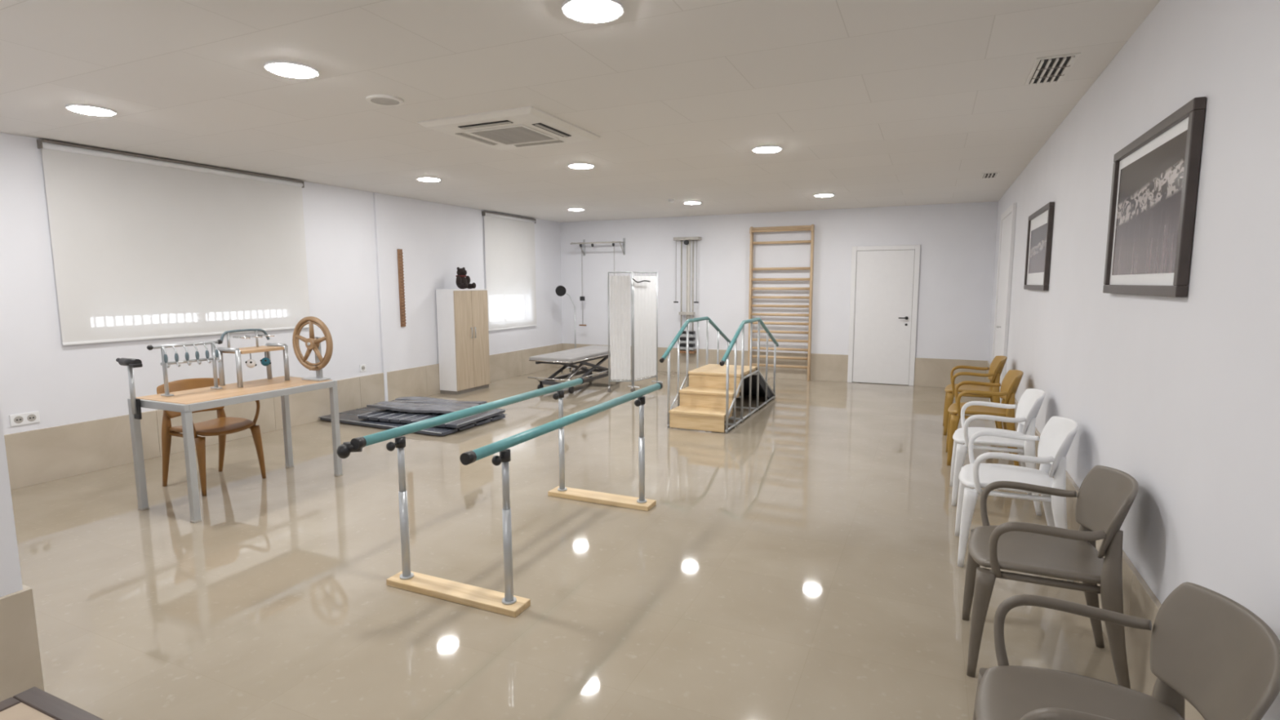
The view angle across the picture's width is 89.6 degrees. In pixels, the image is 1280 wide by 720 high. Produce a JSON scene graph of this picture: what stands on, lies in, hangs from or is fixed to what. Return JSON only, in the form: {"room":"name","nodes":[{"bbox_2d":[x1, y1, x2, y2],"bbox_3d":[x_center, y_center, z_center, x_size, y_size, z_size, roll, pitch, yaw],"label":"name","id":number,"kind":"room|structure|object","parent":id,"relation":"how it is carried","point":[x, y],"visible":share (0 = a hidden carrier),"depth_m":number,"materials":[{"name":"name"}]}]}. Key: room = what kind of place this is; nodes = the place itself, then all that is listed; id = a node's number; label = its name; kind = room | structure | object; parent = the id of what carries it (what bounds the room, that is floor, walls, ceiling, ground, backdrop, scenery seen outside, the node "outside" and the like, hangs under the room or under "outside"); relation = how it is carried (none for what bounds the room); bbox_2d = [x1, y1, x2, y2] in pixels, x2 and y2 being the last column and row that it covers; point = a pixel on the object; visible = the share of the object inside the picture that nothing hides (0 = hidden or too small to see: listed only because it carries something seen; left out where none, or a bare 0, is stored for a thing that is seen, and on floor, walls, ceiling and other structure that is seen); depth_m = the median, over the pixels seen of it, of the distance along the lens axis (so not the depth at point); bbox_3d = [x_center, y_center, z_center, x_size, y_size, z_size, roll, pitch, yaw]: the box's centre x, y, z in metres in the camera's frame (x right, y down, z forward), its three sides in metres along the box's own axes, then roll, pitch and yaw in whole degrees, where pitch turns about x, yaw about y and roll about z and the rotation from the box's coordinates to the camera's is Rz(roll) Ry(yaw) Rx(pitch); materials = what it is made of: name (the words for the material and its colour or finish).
{"room":"care facility","nodes":[
{"label":"care facility","id":0,"kind":"room"},
{"bbox_2d":[0,405,22,597],"bbox_3d":[-3.061,0.101,1.040,0.300,2.700,2.940,3,7,24],"label":"wall","id":1,"kind":"structure","parent":0,"point":[11,581],"depth_m":2.37,"materials":[{"name":"paint"}]},
{"bbox_2d":[0,587,44,702],"bbox_3d":[-2.865,1.223,1.208,0.022,0.430,2.758,3,7,24],"label":"wainscoting panel","id":2,"kind":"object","parent":1,"relation":"attached to","point":[20,665],"depth_m":2.40,"materials":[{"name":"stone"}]},
{"bbox_2d":[0,132,562,435],"bbox_3d":[-3.574,-0.711,7.873,0.200,2.700,9.680,3,7,24],"label":"wall","id":3,"kind":"structure","parent":0,"point":[73,384],"depth_m":7.32,"materials":[{"name":"paint"}]},
{"bbox_2d":[8,411,39,426],"bbox_3d":[-4.795,0.458,5.021,0.013,0.090,0.180,3,7,24],"label":"wall socket","id":4,"kind":"object","parent":3,"relation":"attached to","point":[27,418],"visible":1,"depth_m":5.01,"materials":[{"name":"white plastic"}]},
{"bbox_2d":[13,416,23,423],"bbox_3d":[-4.808,0.463,4.984,0.002,0.056,0.056,3,7,24],"label":"socket","id":5,"kind":"object","parent":4,"relation":"attached to","point":[17,420],"depth_m":4.98,"materials":[{"name":"white plastic"}]},
{"bbox_2d":[26,413,35,421],"bbox_3d":[-4.775,0.454,5.056,0.002,0.056,0.056,3,7,24],"label":"socket","id":6,"kind":"object","parent":4,"relation":"attached to","point":[30,417],"depth_m":5.05,"materials":[{"name":"white plastic"}]},
{"bbox_2d":[4,410,159,489],"bbox_3d":[-4.648,0.734,5.369,0.022,0.430,1.148,3,7,24],"label":"panel","id":7,"kind":"object","parent":3,"relation":"attached to","point":[37,456],"visible":1,"depth_m":5.31,"materials":[{"name":"stone"}]},
{"bbox_2d":[36,138,310,345],"bbox_3d":[-4.192,-1.042,6.141,0.060,1.610,2.314,3,7,24],"label":"roller blind","id":8,"kind":"object","parent":3,"relation":"attached to","point":[144,247],"visible":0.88,"depth_m":5.88,"materials":[{"name":"fabric"}]},
{"bbox_2d":[155,397,275,456],"bbox_3d":[-4.175,0.608,6.410,0.022,0.430,1.148,3,7,24],"label":"panel","id":9,"kind":"object","parent":3,"relation":"attached to","point":[266,418],"visible":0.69,"depth_m":6.52,"materials":[{"name":"stone"}]},
{"bbox_2d":[273,377,361,430],"bbox_3d":[-3.702,0.483,7.450,0.022,0.430,1.148,3,7,24],"label":"panel","id":10,"kind":"object","parent":3,"relation":"attached to","point":[305,407],"visible":0.56,"depth_m":7.40,"materials":[{"name":"stone"}]},
{"bbox_2d":[359,364,365,372],"bbox_3d":[-3.441,0.100,7.998,0.013,0.090,0.090,3,7,24],"label":"wall socket","id":11,"kind":"object","parent":3,"relation":"attached to","point":[362,367],"visible":1,"depth_m":7.99,"materials":[{"name":"white plastic"}]},
{"bbox_2d":[373,192,388,401],"bbox_3d":[-3.298,-0.750,8.201,0.030,2.699,0.050,3,7,24],"label":"trim","id":12,"kind":"structure","parent":3,"relation":"attached to","point":[375,194],"depth_m":8.18,"materials":[{"name":"paint"}]},
{"bbox_2d":[358,365,426,408],"bbox_3d":[-3.228,0.358,8.491,0.022,0.430,1.148,3,7,24],"label":"panel","id":13,"kind":"object","parent":3,"relation":"attached to","point":[410,382],"visible":0.76,"depth_m":8.47,"materials":[{"name":"stone"}]},
{"bbox_2d":[396,248,406,326],"bbox_3d":[-3.144,-0.948,8.505,0.041,1.020,0.070,3,7,24],"label":"ladder","id":14,"kind":"object","parent":3,"relation":"attached to","point":[400,263],"visible":1,"depth_m":8.49,"materials":[{"name":"brown wood"}]},
{"bbox_2d":[426,363,440,395],"bbox_3d":[-2.755,0.233,9.531,0.022,0.430,1.148,3,7,24],"label":"panel","id":15,"kind":"object","parent":3,"relation":"attached to","point":[432,371],"visible":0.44,"depth_m":9.12,"materials":[{"name":"stone"}]},
{"bbox_2d":[488,350,521,382],"bbox_3d":[-2.281,0.107,10.572,0.022,0.430,1.148,3,7,24],"label":"panel","id":16,"kind":"object","parent":3,"relation":"attached to","point":[503,366],"visible":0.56,"depth_m":10.66,"materials":[{"name":"stone"}]},
{"bbox_2d":[481,211,537,331],"bbox_3d":[-2.125,-1.454,10.700,0.060,1.860,1.414,3,7,24],"label":"roller blind","id":17,"kind":"object","parent":3,"relation":"attached to","point":[509,240],"visible":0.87,"depth_m":10.65,"materials":[{"name":"fabric"}]},
{"bbox_2d":[521,344,557,374],"bbox_3d":[-1.808,-0.018,11.613,0.022,0.430,1.148,3,7,24],"label":"panel","id":18,"kind":"object","parent":3,"relation":"attached to","point":[528,366],"visible":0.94,"depth_m":11.45,"materials":[{"name":"stone"}]},
{"bbox_2d":[556,343,563,366],"bbox_3d":[-1.524,-0.093,12.237,0.022,0.430,0.228,3,7,24],"label":"panel","id":19,"kind":"object","parent":3,"relation":"attached to","point":[559,346],"visible":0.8,"depth_m":12.20,"materials":[{"name":"stone"}]},
{"bbox_2d":[10,365,1118,719],"bbox_3d":[-0.710,0.985,5.398,7.600,0.100,12.570,3,7,24],"label":"floor","id":20,"kind":"structure","parent":0,"point":[798,561],"depth_m":3.50,"materials":[{"name":"tile"}]},
{"bbox_2d":[0,686,103,719],"bbox_3d":[-1.523,1.176,1.481,0.600,0.450,0.500,3,7,24],"label":"side table","id":21,"kind":"object","parent":20,"relation":"on","point":[34,703],"visible":1,"depth_m":1.71,"materials":[{"name":"beige wood"}]},
{"bbox_2d":[156,377,266,496],"bbox_3d":[-3.390,0.572,5.081,0.556,0.817,0.586,3,7,24],"label":"armchair","id":22,"kind":"object","parent":20,"relation":"on","point":[223,425],"visible":0.59,"depth_m":5.04,"materials":[{"name":"brown wood"}]},
{"bbox_2d":[127,376,342,523],"bbox_3d":[-2.986,0.605,4.868,0.634,0.794,1.184,3,7,24],"label":"table","id":23,"kind":"object","parent":20,"relation":"on","point":[184,402],"visible":0.93,"depth_m":4.50,"materials":[{"name":"brown wood"}]},
{"bbox_2d":[115,357,142,419],"bbox_3d":[-3.427,0.195,4.333,0.233,0.416,0.057,3,7,24],"label":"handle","id":24,"kind":"object","parent":23,"relation":"attached to","point":[131,363],"visible":1,"depth_m":4.32,"materials":[{"name":"black plastic"}]},
{"bbox_2d":[146,339,222,396],"bbox_3d":[-3.215,0.053,4.602,0.119,0.363,0.506,3,7,24],"label":"rack","id":25,"kind":"object","parent":23,"relation":"on","point":[165,363],"visible":1,"depth_m":4.57,"materials":[{"name":"silver metal"}]},
{"bbox_2d":[217,328,289,387],"bbox_3d":[-3.027,-0.030,5.048,0.250,0.422,0.425,3,7,24],"label":"frame","id":26,"kind":"object","parent":23,"relation":"on","point":[268,347],"visible":1,"depth_m":4.97,"materials":[{"name":"grey paint"}]},
{"bbox_2d":[292,316,333,381],"bbox_3d":[-2.640,-0.093,5.182,0.438,0.514,0.155,3,7,24],"label":"wheel","id":27,"kind":"object","parent":23,"relation":"on","point":[313,343],"visible":1,"depth_m":5.17,"materials":[{"name":"brown wood"}]},
{"bbox_2d":[318,407,506,435],"bbox_3d":[-2.640,0.664,7.492,1.880,0.054,1.070,3,8,26],"label":"exercise mat","id":28,"kind":"object","parent":20,"relation":"on","point":[350,416],"visible":0.44,"depth_m":7.13,"materials":[{"name":"plastic"}]},
{"bbox_2d":[356,408,506,427],"bbox_3d":[-2.367,0.619,7.385,1.360,0.059,0.920,2,7,21],"label":"exercise mat","id":29,"kind":"object","parent":28,"relation":"on","point":[387,415],"visible":0.46,"depth_m":7.14,"materials":[{"name":"plastic"}]},
{"bbox_2d":[366,396,487,413],"bbox_3d":[-2.491,0.528,7.563,1.200,0.075,0.658,2,7,17],"label":"exercise mat","id":30,"kind":"object","parent":29,"relation":"on","point":[406,404],"visible":0.87,"depth_m":7.47,"materials":[{"name":"grey plastic"}]},
{"bbox_2d":[435,288,489,395],"bbox_3d":[-2.564,-0.290,9.432,0.353,1.490,0.740,3,7,24],"label":"storage cabinet","id":31,"kind":"object","parent":20,"relation":"on","point":[462,314],"visible":1,"depth_m":9.20,"materials":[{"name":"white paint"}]},
{"bbox_2d":[455,266,475,288],"bbox_3d":[-2.530,-1.179,9.265,0.250,0.311,0.276,3,7,24],"label":"teddy bear","id":32,"kind":"object","parent":31,"relation":"on","point":[462,282],"visible":1,"depth_m":9.22},
{"bbox_2d":[337,377,662,617],"bbox_3d":[-0.610,0.687,3.913,0.810,0.842,2.230,3,7,24],"label":"bars","id":33,"kind":"object","parent":20,"relation":"on","point":[506,603],"visible":1,"depth_m":3.32,"materials":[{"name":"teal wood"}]},
{"bbox_2d":[527,345,610,393],"bbox_3d":[-0.884,0.126,9.999,0.740,0.520,1.940,3,7,24],"label":"bed","id":34,"kind":"object","parent":20,"relation":"on","point":[581,355],"visible":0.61,"depth_m":9.66,"materials":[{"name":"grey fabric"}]},
{"bbox_2d":[528,352,591,363],"bbox_3d":[-1.162,-0.032,9.410,0.700,0.065,0.600,3,7,24],"label":"cushion","id":35,"kind":"object","parent":34,"relation":"on","point":[551,357],"depth_m":9.26,"materials":[{"name":"grey fabric"}]},
{"bbox_2d":[554,347,610,357],"bbox_3d":[-0.864,-0.111,10.066,0.700,0.065,0.830,3,7,24],"label":"cushion","id":36,"kind":"object","parent":34,"relation":"on","point":[593,352],"depth_m":9.97,"materials":[{"name":"grey fabric"}]},
{"bbox_2d":[580,345,610,349],"bbox_3d":[-0.596,-0.182,10.655,0.700,0.065,0.450,3,7,24],"label":"cushion","id":37,"kind":"object","parent":34,"relation":"on","point":[590,346],"depth_m":10.61,"materials":[{"name":"grey fabric"}]},
{"bbox_2d":[555,285,586,372],"bbox_3d":[-1.211,-0.560,11.491,0.549,1.532,0.542,-2,7,-12],"label":"lamp","id":38,"kind":"object","parent":20,"relation":"on","point":[560,291],"visible":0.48,"depth_m":11.47,"materials":[{"name":"metal"}]},
{"bbox_2d":[607,271,662,391],"bbox_3d":[-0.049,-0.414,9.393,0.956,1.730,0.384,-5,8,-35],"label":"privacy screen","id":39,"kind":"object","parent":20,"relation":"on","point":[636,341],"visible":0.94,"depth_m":9.30,"materials":[{"name":"white fabric"}]},
{"bbox_2d":[609,275,631,379],"bbox_3d":[-0.281,-0.455,9.235,0.294,1.490,0.008,0,7,1],"label":"curtain","id":40,"kind":"object","parent":39,"relation":"hanging from","point":[620,286],"depth_m":9.23,"materials":[{"name":"white fabric"}]},
{"bbox_2d":[634,275,656,379],"bbox_3d":[0.081,-0.485,9.476,0.008,1.490,0.550,5,8,36],"label":"curtain","id":41,"kind":"object","parent":39,"relation":"hanging from","point":[645,286],"depth_m":9.47,"materials":[{"name":"white fabric"}]},
{"bbox_2d":[659,316,778,433],"bbox_3d":[1.050,0.065,7.785,0.700,1.152,2.578,3,7,24],"label":"stairs","id":42,"kind":"structure","parent":20,"relation":"on","point":[700,407],"depth_m":7.20,"materials":[{"name":"brown wood"}]},
{"bbox_2d":[942,355,1007,435],"bbox_3d":[3.473,0.359,6.697,0.556,0.817,0.586,3,7,24],"label":"armchair","id":43,"kind":"object","parent":20,"relation":"on","point":[997,366],"visible":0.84,"depth_m":6.59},
{"bbox_2d":[946,369,1023,466],"bbox_3d":[2.988,0.490,5.607,0.556,0.817,0.586,3,7,24],"label":"armchair","id":44,"kind":"object","parent":20,"relation":"on","point":[1011,381],"visible":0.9,"depth_m":5.50,"materials":[{"name":"plastic"}]},
{"bbox_2d":[949,388,1045,515],"bbox_3d":[2.544,0.610,4.608,0.556,0.817,0.586,3,7,24],"label":"armchair","id":45,"kind":"object","parent":20,"relation":"on","point":[1029,403],"visible":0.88,"depth_m":4.49,"materials":[{"name":"white plastic"}]},
{"bbox_2d":[954,416,1078,582],"bbox_3d":[2.108,0.727,3.638,0.556,0.817,0.586,3,7,24],"label":"armchair","id":46,"kind":"object","parent":20,"relation":"on","point":[1057,436],"visible":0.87,"depth_m":3.56,"materials":[{"name":"white plastic"}]},
{"bbox_2d":[961,465,1138,688],"bbox_3d":[1.655,0.847,2.642,0.556,0.817,0.586,3,7,24],"label":"armchair","id":47,"kind":"object","parent":20,"relation":"on","point":[1106,495],"visible":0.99,"depth_m":2.54,"materials":[{"name":"grey plastic"}]},
{"bbox_2d":[972,582,1279,719],"bbox_3d":[1.134,0.975,1.580,0.556,0.817,0.586,3,7,24],"label":"armchair","id":48,"kind":"object","parent":20,"relation":"on","point":[1209,651],"visible":1,"depth_m":1.64,"materials":[{"name":"grey plastic"}]},
{"bbox_2d":[0,0,1159,222],"bbox_3d":[-0.718,-1.796,5.067,7.600,0.100,12.570,3,7,24],"label":"ceiling","id":49,"kind":"structure","parent":0,"point":[866,103],"depth_m":3.79,"materials":[{"name":"paint"}]},
{"bbox_2d":[65,103,116,115],"bbox_3d":[-3.568,-1.625,4.190,0.256,0.018,0.256,3,7,24],"label":"recessed light","id":50,"kind":"object","parent":49,"relation":"in","point":[90,109],"depth_m":4.15,"materials":[{"name":"white plastic"}]},
{"bbox_2d":[264,60,319,78],"bbox_3d":[-1.845,-1.538,3.417,0.256,0.018,0.256,3,7,24],"label":"recessed light","id":51,"kind":"object","parent":49,"relation":"in","point":[282,68],"depth_m":3.39,"materials":[{"name":"white plastic"}]},
{"bbox_2d":[365,94,404,106],"bbox_3d":[-1.582,-1.610,3.996,0.220,0.013,0.220,3,7,24],"label":"ceiling speaker","id":52,"kind":"object","parent":49,"relation":"in","point":[378,100],"depth_m":3.98},
{"bbox_2d":[416,176,441,182],"bbox_3d":[-2.292,-1.963,6.995,0.256,0.018,0.256,3,7,24],"label":"recessed light","id":53,"kind":"object","parent":49,"relation":"in","point":[424,178],"depth_m":6.93,"materials":[{"name":"white plastic"}]},
{"bbox_2d":[417,106,599,150],"bbox_3d":[-0.937,-1.685,4.777,0.950,0.050,0.950,3,7,24],"label":"air conditioner cassette","id":54,"kind":"object","parent":49,"relation":"attached to","point":[528,126],"visible":1,"depth_m":4.60,"materials":[{"name":"plastic"}]},
{"bbox_2d":[455,133,497,145],"bbox_3d":[-1.242,-1.688,4.915,0.070,0.008,0.420,3,7,24],"label":"outlet","id":55,"kind":"object","parent":54,"relation":"attached to","point":[468,135],"depth_m":4.89,"materials":[{"name":"white plastic"}]},
{"bbox_2d":[457,120,513,128],"bbox_3d":[-1.075,-1.636,4.475,0.420,0.008,0.070,3,7,24],"label":"outlet","id":56,"kind":"object","parent":54,"relation":"attached to","point":[497,122],"depth_m":4.46,"materials":[{"name":"white plastic"}]},
{"bbox_2d":[515,140,564,146],"bbox_3d":[-0.799,-1.709,5.081,0.420,0.008,0.070,3,7,24],"label":"outlet","id":57,"kind":"object","parent":54,"relation":"attached to","point":[550,141],"depth_m":5.06,"materials":[{"name":"white plastic"}]},
{"bbox_2d":[532,123,571,137],"bbox_3d":[-0.631,-1.657,4.641,0.070,0.008,0.420,3,7,24],"label":"outlet","id":58,"kind":"object","parent":54,"relation":"attached to","point":[544,126],"depth_m":4.63,"materials":[{"name":"white plastic"}]},
{"bbox_2d":[567,208,584,210],"bbox_3d":[-0.983,-2.309,9.873,0.256,0.018,0.256,3,7,24],"label":"recessed light","id":59,"kind":"object","parent":49,"relation":"in","point":[570,209],"depth_m":9.80,"materials":[{"name":"white plastic"}]},
{"bbox_2d":[567,162,594,168],"bbox_3d":[-0.569,-1.876,6.222,0.256,0.018,0.256,3,7,24],"label":"recessed light","id":60,"kind":"object","parent":49,"relation":"in","point":[575,165],"depth_m":6.18,"materials":[{"name":"white plastic"}]},
{"bbox_2d":[561,0,623,23],"bbox_3d":[-0.196,-1.455,2.677,0.256,0.018,0.256,3,7,24],"label":"recessed light","id":61,"kind":"object","parent":49,"relation":"in","point":[593,11],"depth_m":2.67,"materials":[{"name":"white plastic"}]},
{"bbox_2d":[667,198,675,202],"bbox_3d":[0.426,-2.170,8.773,0.100,0.040,0.100,3,7,24],"label":"smoke detector","id":62,"kind":"object","parent":49,"relation":"attached to","point":[671,200],"visible":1,"depth_m":8.74,"materials":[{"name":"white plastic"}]},
{"bbox_2d":[683,200,701,204],"bbox_3d":[0.740,-2.222,9.099,0.256,0.018,0.256,3,7,24],"label":"recessed light","id":63,"kind":"object","parent":49,"relation":"in","point":[689,202],"depth_m":9.04,"materials":[{"name":"white plastic"}]},
{"bbox_2d":[751,145,782,152],"bbox_3d":[1.080,-1.793,5.482,0.256,0.018,0.256,3,7,24],"label":"recessed light","id":64,"kind":"object","parent":49,"relation":"in","point":[764,148],"depth_m":5.43,"materials":[{"name":"white plastic"}]},
{"bbox_2d":[813,193,834,196],"bbox_3d":[2.389,-2.139,8.359,0.256,0.018,0.256,3,7,24],"label":"recessed light","id":65,"kind":"object","parent":49,"relation":"in","point":[818,194],"depth_m":8.32,"materials":[{"name":"white plastic"}]},
{"bbox_2d":[980,172,999,178],"bbox_3d":[3.735,-1.966,6.878,0.160,0.018,0.350,3,7,24],"label":"ceiling vent","id":66,"kind":"object","parent":49,"relation":"in","point":[991,175],"depth_m":6.83,"materials":[{"name":"white metal"}]},
{"bbox_2d":[1024,53,1080,85],"bbox_3d":[2.212,-1.556,3.470,0.190,0.018,0.480,3,7,24],"label":"ceiling vent","id":67,"kind":"object","parent":49,"relation":"in","point":[1051,69],"depth_m":3.42,"materials":[{"name":"white metal"}]},
{"bbox_2d":[560,201,998,368],"bbox_3d":[1.832,-1.079,10.829,7.600,2.700,0.200,3,7,24],"label":"wall","id":68,"kind":"structure","parent":0,"point":[957,241],"depth_m":10.46,"materials":[{"name":"paint"}]},
{"bbox_2d":[562,343,610,368],"bbox_3d":[-0.967,-0.079,12.100,1.148,0.430,0.022,3,7,24],"label":"panel","id":69,"kind":"object","parent":68,"relation":"attached to","point":[565,346],"visible":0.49,"depth_m":12.10,"materials":[{"name":"stone"}]},
{"bbox_2d":[569,238,625,325],"bbox_3d":[-0.748,-1.392,11.599,0.880,1.584,0.461,3,7,24],"label":"frame","id":70,"kind":"object","parent":68,"relation":"attached to","point":[581,298],"visible":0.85,"depth_m":11.55,"materials":[{"name":"grey paint"}]},
{"bbox_2d":[631,346,674,372],"bbox_3d":[0.081,-0.026,11.630,1.148,0.430,0.022,3,7,24],"label":"panel","id":71,"kind":"object","parent":68,"relation":"attached to","point":[663,366],"visible":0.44,"depth_m":11.46,"materials":[{"name":"stone"}]},
{"bbox_2d":[673,236,701,353],"bbox_3d":[0.810,-1.106,11.080,0.450,1.980,0.180,3,7,24],"label":"tower","id":72,"kind":"object","parent":68,"relation":"attached to","point":[686,240],"visible":0.84,"depth_m":11.07,"materials":[{"name":"grey metal"}]},
{"bbox_2d":[674,347,737,373],"bbox_3d":[1.129,0.027,11.159,1.148,0.430,0.022,3,7,24],"label":"panel","id":73,"kind":"object","parent":68,"relation":"attached to","point":[702,353],"visible":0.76,"depth_m":11.18,"materials":[{"name":"stone"}]},
{"bbox_2d":[737,350,806,379],"bbox_3d":[2.177,0.080,10.689,1.148,0.430,0.022,3,7,24],"label":"panel","id":74,"kind":"object","parent":68,"relation":"attached to","point":[780,372],"visible":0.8,"depth_m":10.61,"materials":[{"name":"stone"}]},
{"bbox_2d":[747,224,814,380],"bbox_3d":[2.272,-0.919,10.446,1.010,2.470,0.164,3,7,24],"label":"wall bars","id":75,"kind":"object","parent":68,"relation":"attached to","point":[800,228],"visible":0.88,"depth_m":10.40,"materials":[{"name":"brown wood"}]},
{"bbox_2d":[805,353,848,382],"bbox_3d":[2.997,0.121,10.321,0.648,0.430,0.022,3,7,24],"label":"panel","id":76,"kind":"object","parent":68,"relation":"attached to","point":[827,367],"visible":1,"depth_m":10.30,"materials":[{"name":"stone"}]},
{"bbox_2d":[847,246,857,382],"bbox_3d":[3.316,-0.701,10.070,0.071,2.120,0.034,3,7,24],"label":"door frame","id":77,"kind":"structure","parent":68,"relation":"attached to","point":[854,253],"depth_m":10.05,"materials":[{"name":"white paint"}]},
{"bbox_2d":[852,249,915,385],"bbox_3d":[3.727,-0.650,9.893,0.820,2.042,0.018,3,7,24],"label":"leaf","id":78,"kind":"object","parent":68,"relation":"attached to","point":[884,284],"visible":1,"depth_m":9.88,"materials":[{"name":"white paint"}]},
{"bbox_2d":[852,249,915,385],"bbox_3d":[3.732,-0.650,9.903,0.828,2.054,0.004,3,7,24],"label":"shadow gap","id":79,"kind":"object","parent":68,"relation":"attached to","point":[880,250],"visible":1,"depth_m":9.88,"materials":[{"name":"grey"}]},
{"bbox_2d":[856,244,915,250],"bbox_3d":[3.722,-1.700,9.765,0.828,0.066,0.034,3,7,24],"label":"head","id":80,"kind":"object","parent":68,"relation":"attached to","point":[897,246],"visible":1,"depth_m":9.74},
{"bbox_2d":[908,244,920,386],"bbox_3d":[4.135,-0.660,9.702,0.071,2.120,0.034,3,7,24],"label":"door frame","id":81,"kind":"structure","parent":68,"relation":"attached to","point":[917,259],"depth_m":9.69,"materials":[{"name":"white paint"}]},
{"bbox_2d":[913,357,986,387],"bbox_3d":[4.619,0.202,9.593,0.988,0.430,0.022,3,7,24],"label":"baseboard","id":82,"kind":"structure","parent":68,"relation":"attached to","point":[928,372],"depth_m":9.63,"materials":[{"name":"stone"}]},
{"bbox_2d":[988,0,1279,719],"bbox_3d":[2.617,-0.225,3.629,0.200,2.700,12.370,3,7,24],"label":"wall","id":83,"kind":"structure","parent":0,"point":[1180,396],"depth_m":2.22,"materials":[{"name":"paint"}]},
{"bbox_2d":[986,360,991,382],"bbox_3d":[4.869,0.275,8.975,0.022,0.430,0.948,3,7,24],"label":"panel","id":84,"kind":"object","parent":83,"relation":"attached to","point":[988,363],"visible":0.23,"depth_m":9.15,"materials":[{"name":"stone"}]},
{"bbox_2d":[989,214,1002,401],"bbox_3d":[4.634,-0.654,8.364,0.036,2.420,0.086,3,7,24],"label":"door frame","id":85,"kind":"structure","parent":83,"relation":"attached to","point":[1001,223],"depth_m":8.31,"materials":[{"name":"white paint"}]},
{"bbox_2d":[993,217,1007,358],"bbox_3d":[4.495,-0.579,8.049,0.018,2.332,0.608,3,7,24],"label":"leaf","id":86,"kind":"object","parent":83,"relation":"attached to","point":[1005,220],"visible":0.42,"depth_m":8.00,"materials":[{"name":"white paint"}]},
{"bbox_2d":[998,213,1011,388],"bbox_3d":[4.243,-0.513,7.495,0.018,2.332,0.608,3,7,24],"label":"leaf","id":87,"kind":"object","parent":83,"relation":"attached to","point":[1009,217],"visible":0.28,"depth_m":7.51,"materials":[{"name":"white paint"}]},
{"bbox_2d":[1000,204,1012,220],"bbox_3d":[4.360,-1.746,7.631,0.036,0.076,1.228,3,7,24],"label":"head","id":88,"kind":"object","parent":83,"relation":"attached to","point":[1008,211],"visible":0.64,"depth_m":7.57},
{"bbox_2d":[1000,202,1017,403],"bbox_3d":[4.093,-0.510,7.175,0.036,2.420,0.086,3,7,24],"label":"door frame","id":89,"kind":"structure","parent":83,"relation":"attached to","point":[1014,205],"depth_m":7.11,"materials":[{"name":"white paint"}]},
{"bbox_2d":[1014,398,1018,454],"bbox_3d":[3.606,0.610,6.197,0.022,0.430,1.148,3,7,24],"label":"panel","id":90,"kind":"object","parent":83,"relation":"attached to","point":[1015,401],"visible":0.06,"depth_m":6.07,"materials":[{"name":"stone"}]},
{"bbox_2d":[1035,426,1040,469],"bbox_3d":[3.132,0.735,5.156,0.022,0.430,1.148,3,7,24],"label":"panel","id":91,"kind":"object","parent":83,"relation":"attached to","point":[1037,433],"visible":0.02,"depth_m":4.84,"materials":[{"name":"stone"}]},
{"bbox_2d":[1023,201,1054,290],"bbox_3d":[3.271,-0.904,5.300,0.033,0.650,1.160,3,7,24],"label":"framed picture","id":92,"kind":"object","parent":83,"relation":"attached to","point":[1040,224],"visible":1,"depth_m":5.18,"materials":[{"name":"brown metal"}]},
{"bbox_2d":[1028,222,1047,273],"bbox_3d":[3.270,-0.904,5.300,0.002,0.370,0.880,3,7,24],"label":"print","id":93,"kind":"object","parent":92,"relation":"attached to","point":[1038,233],"depth_m":5.26},
{"bbox_2d":[1039,470,1078,529],"bbox_3d":[2.659,0.860,4.116,0.022,0.430,1.148,3,7,24],"label":"panel","id":94,"kind":"object","parent":83,"relation":"attached to","point":[1071,485],"visible":0.22,"depth_m":3.68,"materials":[{"name":"stone"}]},
{"bbox_2d":[1071,488,1138,645],"bbox_3d":[2.186,0.985,3.075,0.022,0.430,1.148,3,7,24],"label":"panel","id":95,"kind":"object","parent":83,"relation":"attached to","point":[1128,568],"visible":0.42,"depth_m":2.63,"materials":[{"name":"stone"}]},
{"bbox_2d":[1102,96,1206,297],"bbox_3d":[2.052,-0.594,2.620,0.033,0.655,1.040,3,7,24],"label":"framed picture","id":96,"kind":"object","parent":83,"relation":"attached to","point":[1155,177],"visible":1,"depth_m":2.46,"materials":[{"name":"brown metal"}]},
{"bbox_2d":[1111,129,1187,275],"bbox_3d":[2.051,-0.594,2.620,0.002,0.485,0.870,3,7,24],"label":"print","id":97,"kind":"object","parent":96,"relation":"attached to","point":[1150,189],"depth_m":2.54},
{"bbox_2d":[1125,572,1204,719],"bbox_3d":[1.712,1.111,2.035,0.022,0.430,1.148,3,7,24],"label":"panel","id":98,"kind":"object","parent":83,"relation":"attached to","point":[1144,604],"visible":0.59,"depth_m":2.39,"materials":[{"name":"stone"}]},
{"bbox_3d":[-4.125,-0.127,2.983,3.250,2.700,0.250,3,7,24],"label":"wall","id":99,"kind":"structure","parent":0,"visible":0},
{"bbox_2d":[22,584,30,589],"bbox_3d":[-2.789,1.049,2.667,1.048,0.430,0.022,3,7,24],"label":"panel","id":100,"kind":"object","parent":99,"relation":"attached to","point":[23,585],"visible":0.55,"depth_m":2.44,"materials":[{"name":"stone"}]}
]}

